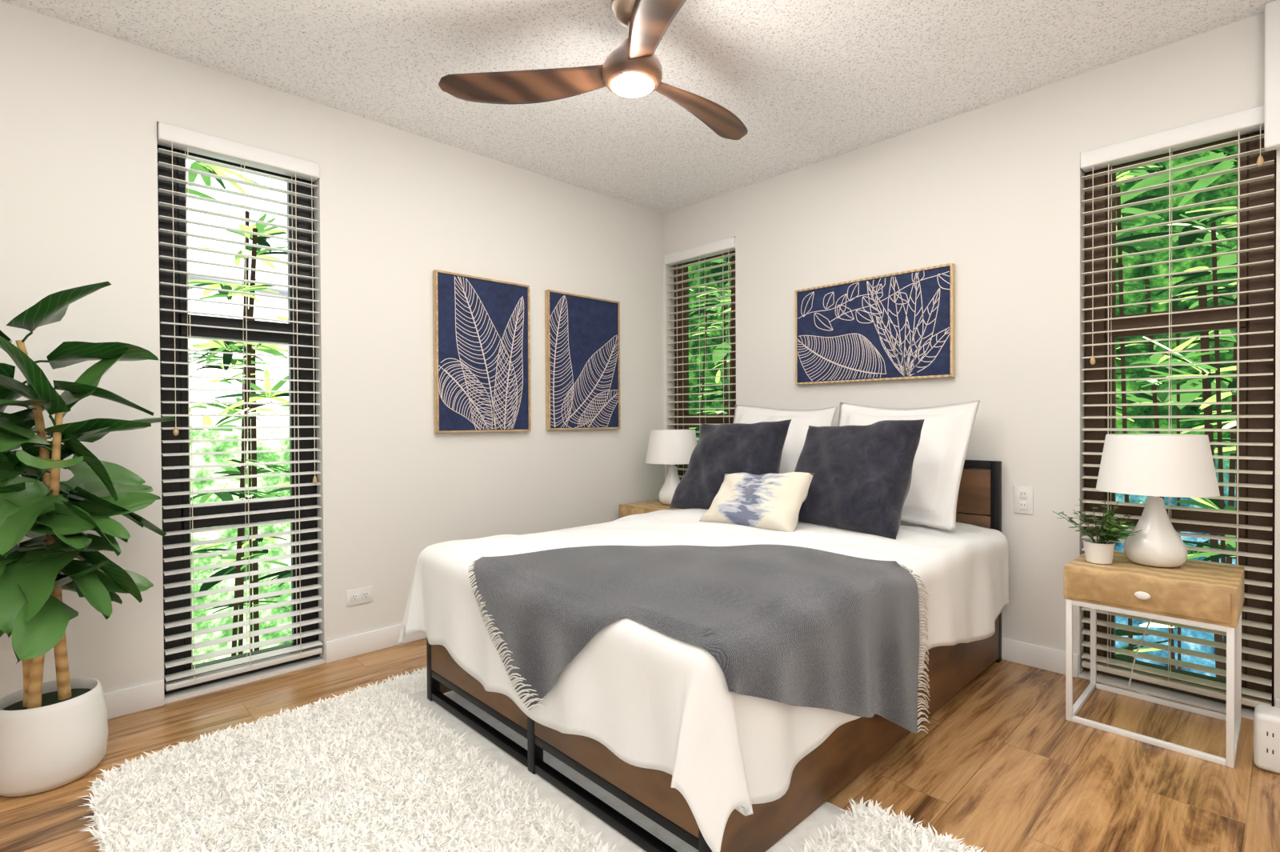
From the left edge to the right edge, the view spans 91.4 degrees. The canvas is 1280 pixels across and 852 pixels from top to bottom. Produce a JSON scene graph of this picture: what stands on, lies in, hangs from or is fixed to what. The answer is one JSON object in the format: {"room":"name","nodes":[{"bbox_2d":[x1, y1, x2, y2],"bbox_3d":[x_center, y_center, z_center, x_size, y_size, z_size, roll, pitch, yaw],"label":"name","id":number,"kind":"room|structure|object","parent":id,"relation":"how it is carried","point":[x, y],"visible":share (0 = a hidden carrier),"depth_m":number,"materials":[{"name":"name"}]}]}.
{"room":"bedroom","nodes":[
{"label":"bedroom","id":0,"kind":"room"},
{"bbox_2d":[0,0,664,703],"bbox_3d":[-1.645,-0.178,2.586,4.860,2.440,0.160,-1,1,-44],"label":"wall","id":1,"kind":"structure","parent":0,"point":[82,109],"depth_m":2.79,"materials":[{"name":"white paint"}]},
{"bbox_2d":[156,144,319,694],"bbox_3d":[-1.655,-0.054,2.597,0.560,2.166,0.063,-1,1,-44],"label":"window","id":2,"kind":"structure","parent":1,"relation":"in","point":[168,342],"depth_m":2.51,"materials":[{"name":"black"}]},
{"bbox_2d":[156,121,322,691],"bbox_3d":[-1.604,-0.067,2.544,0.556,2.134,0.077,-1,1,-44],"label":"blind","id":3,"kind":"object","parent":2,"relation":"attached to","point":[168,135],"visible":0.96,"depth_m":2.52,"materials":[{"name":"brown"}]},
{"bbox_2d":[346,585,372,606],"bbox_3d":[-1.271,0.772,2.832,0.116,0.072,0.009,-1,1,-44],"label":"outlet","id":4,"kind":"object","parent":1,"relation":"attached to","point":[364,594],"visible":1,"depth_m":2.83,"materials":[{"name":"white plastic"}]},
{"bbox_2d":[432,269,530,432],"bbox_3d":[-0.810,-0.368,3.252,0.545,0.800,0.032,-1,1,-44],"label":"art","id":5,"kind":"object","parent":1,"relation":"attached to","point":[482,326],"visible":1,"depth_m":3.23,"materials":[{"name":"blue paper"}]},
{"bbox_2d":[544,289,620,430],"bbox_3d":[-0.330,-0.375,3.712,0.542,0.792,0.032,-1,1,-44],"label":"art","id":6,"kind":"object","parent":1,"relation":"attached to","point":[582,333],"visible":1,"depth_m":3.69,"materials":[{"name":"blue paper"}]},
{"bbox_2d":[103,624,1279,719],"bbox_3d":[0.032,1.001,0.972,4.700,0.095,4.500,-1,1,-44],"label":"baseboard","id":7,"kind":"structure","parent":1,"relation":"attached to","point":[140,698],"depth_m":2.64,"materials":[{"name":"white"}]},
{"bbox_2d":[0,0,1274,214],"bbox_3d":[0.018,-1.442,0.948,5.020,0.100,4.820,-1,1,-44],"label":"ceiling","id":8,"kind":"structure","parent":0,"point":[809,82],"depth_m":2.38,"materials":[{"name":"white paint"}]},
{"bbox_2d":[438,0,747,139],"bbox_3d":[0.088,-1.253,2.098,1.089,0.298,1.172,-1,1,-44],"label":"ceiling fan","id":9,"kind":"object","parent":8,"relation":"hanging from","point":[633,70],"depth_m":2.08,"materials":[{"name":"brown wood"}]},
{"bbox_2d":[0,637,1279,851],"bbox_3d":[0.033,1.088,0.973,5.020,0.080,4.820,-1,1,-44],"label":"floor","id":10,"kind":"structure","parent":0,"point":[1000,766],"depth_m":1.88,"materials":[{"name":"brown wood"}]},
{"bbox_2d":[0,281,175,796],"bbox_3d":[-1.736,0.316,1.785,0.657,1.468,0.656,-1,1,-44],"label":"plant","id":11,"kind":"object","parent":10,"relation":"on","point":[54,734],"visible":1,"depth_m":1.81,"materials":[{"name":"green plant"}]},
{"bbox_2d":[77,667,986,851],"bbox_3d":[-0.347,1.016,1.562,2.223,0.056,1.479,0,1,43],"label":"rug","id":12,"kind":"object","parent":10,"relation":"on","point":[385,767],"visible":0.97,"depth_m":1.69,"materials":[{"name":"fabric"}]},
{"bbox_2d":[619,429,696,518],"bbox_3d":[0.158,0.521,3.800,0.454,0.996,0.432,-1,1,-44],"label":"nightstand","id":13,"kind":"object","parent":10,"relation":"on","point":[672,447],"visible":0.4,"depth_m":3.71,"materials":[{"name":"white metal"}]},
{"bbox_2d":[645,429,696,504],"bbox_3d":[0.200,0.251,3.819,0.336,0.455,0.336,-1,1,-44],"label":"lamp","id":14,"kind":"object","parent":13,"relation":"on","point":[672,447],"depth_m":3.70,"materials":[{"name":"white ceramic"}]},
{"bbox_2d":[397,400,1010,851],"bbox_3d":[0.374,0.460,2.465,2.103,1.142,1.564,-1,1,-44],"label":"bed","id":15,"kind":"object","parent":10,"relation":"on","point":[722,665],"visible":1,"depth_m":1.82,"materials":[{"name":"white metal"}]},
{"bbox_2d":[468,544,930,733],"bbox_3d":[0.169,0.674,2.017,1.102,0.577,1.121,-1,1,-44],"label":"throw","id":16,"kind":"object","parent":15,"relation":"on","point":[563,638],"depth_m":1.65,"materials":[{"name":"grey fabric"}]},
{"bbox_2d":[669,419,791,509],"bbox_3d":[0.455,0.207,3.091,0.565,0.509,0.250,0,-29,42],"label":"pillow","id":17,"kind":"object","parent":15,"relation":"on","point":[756,449],"depth_m":3.01,"materials":[{"name":"grey fabric"}]},
{"bbox_2d":[794,419,924,539],"bbox_3d":[0.877,0.214,2.615,0.251,0.501,0.555,37,-23,-35],"label":"pillow","id":18,"kind":"object","parent":15,"relation":"on","point":[861,482],"depth_m":2.47,"materials":[{"name":"grey fabric"}]},
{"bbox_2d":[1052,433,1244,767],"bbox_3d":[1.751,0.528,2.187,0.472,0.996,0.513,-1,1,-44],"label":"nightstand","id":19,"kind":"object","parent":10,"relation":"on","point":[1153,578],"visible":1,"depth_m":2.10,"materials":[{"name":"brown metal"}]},
{"bbox_2d":[1052,498,1142,564],"bbox_3d":[1.635,0.374,2.246,0.257,0.224,0.267,-1,1,-44],"label":"plant","id":20,"kind":"object","parent":19,"relation":"on","point":[1100,551],"depth_m":2.20,"materials":[{"name":"green plant"}]},
{"bbox_2d":[1253,704,1279,774],"bbox_3d":[1.915,0.944,1.875,0.111,0.170,0.100,-1,1,-44],"label":"power outlet","id":21,"kind":"object","parent":10,"relation":"on","point":[1266,718],"visible":1,"depth_m":1.86,"materials":[{"name":"white plastic"}]},
{"bbox_2d":[663,12,1279,719],"bbox_3d":[1.779,-0.198,2.643,0.160,2.440,4.820,-1,1,-44],"label":"wall","id":22,"kind":"structure","parent":0,"point":[994,192],"depth_m":2.71,"materials":[{"name":"white paint"}]},
{"bbox_2d":[674,250,735,480],"bbox_3d":[0.448,-0.072,4.052,0.063,2.148,0.578,-1,1,-44],"label":"window","id":23,"kind":"structure","parent":22,"relation":"in","point":[714,420],"depth_m":4.19,"materials":[{"name":"brown metal"}]},
{"bbox_2d":[664,236,735,477],"bbox_3d":[0.395,-0.084,4.001,0.077,2.116,0.574,-1,1,-44],"label":"blind","id":24,"kind":"object","parent":23,"relation":"attached to","point":[727,245],"visible":0.37,"depth_m":3.99,"materials":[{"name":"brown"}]},
{"bbox_2d":[795,263,955,384],"bbox_3d":[1.150,-0.485,3.152,0.032,0.519,0.824,-1,1,-44],"label":"art","id":25,"kind":"object","parent":22,"relation":"attached to","point":[899,326],"visible":1,"depth_m":3.10,"materials":[{"name":"blue paper"}]},
{"bbox_2d":[1013,485,1032,514],"bbox_3d":[1.641,0.317,2.672,0.009,0.116,0.072,-1,1,-44],"label":"outlet","id":26,"kind":"object","parent":22,"relation":"attached to","point":[1022,495],"visible":1,"depth_m":2.67,"materials":[{"name":"white plastic"}]},
{"bbox_2d":[1083,129,1276,710],"bbox_3d":[2.041,-0.046,2.392,0.063,2.111,0.553,-1,1,-44],"label":"window","id":27,"kind":"structure","parent":22,"relation":"in","point":[1266,282],"depth_m":2.25,"materials":[{"name":"brown metal"}]},
{"bbox_2d":[1080,104,1274,707],"bbox_3d":[1.988,-0.058,2.342,0.077,2.079,0.549,-1,1,-44],"label":"blind","id":28,"kind":"object","parent":27,"relation":"attached to","point":[1251,120],"visible":0.84,"depth_m":2.30,"materials":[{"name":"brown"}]},
{"bbox_2d":[1264,0,1279,151],"bbox_3d":[2.153,-1.172,2.071,0.070,0.484,0.113,-1,1,-44],"label":"trim","id":29,"kind":"structure","parent":22,"relation":"attached to","point":[1272,9],"depth_m":2.08,"materials":[{"name":"white"}]},
{"label":"outside","id":30,"kind":"structure","parent":0,"visible":0},
{"bbox_2d":[186,161,291,655],"bbox_3d":[-2.263,-0.192,3.760,2.275,3.652,2.039,-1,1,-44],"label":"palms","id":31,"kind":"object","parent":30,"point":[215,346],"visible":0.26,"depth_m":3.64,"materials":[{"name":"green plant"}]},
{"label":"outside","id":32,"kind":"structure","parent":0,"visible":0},
{"bbox_2d":[1115,145,1237,679],"bbox_3d":[2.845,-0.157,3.386,2.391,3.531,2.325,-1,1,-44],"label":"foliage","id":33,"kind":"object","parent":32,"point":[1186,239],"visible":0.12,"depth_m":2.85,"materials":[{"name":"green plant"}]},
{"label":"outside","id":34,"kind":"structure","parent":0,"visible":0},
{"bbox_2d":[688,256,731,439],"bbox_3d":[0.653,-0.216,5.711,2.277,3.628,3.471,-1,1,-44],"label":"palms","id":35,"kind":"object","parent":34,"point":[725,348],"visible":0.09,"depth_m":5.32,"materials":[{"name":"green plant"}]},
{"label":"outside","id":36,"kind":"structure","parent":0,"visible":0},
{"bbox_2d":[186,159,291,664],"bbox_3d":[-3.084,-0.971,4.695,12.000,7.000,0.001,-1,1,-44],"label":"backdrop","id":37,"kind":"structure","parent":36,"point":[198,268],"depth_m":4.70,"materials":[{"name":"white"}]},
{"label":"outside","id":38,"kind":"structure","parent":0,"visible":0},
{"bbox_2d":[688,144,1237,677],"bbox_3d":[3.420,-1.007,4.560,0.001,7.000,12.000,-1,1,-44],"label":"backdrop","id":39,"kind":"structure","parent":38,"point":[1177,254],"depth_m":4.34,"materials":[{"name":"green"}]}
]}

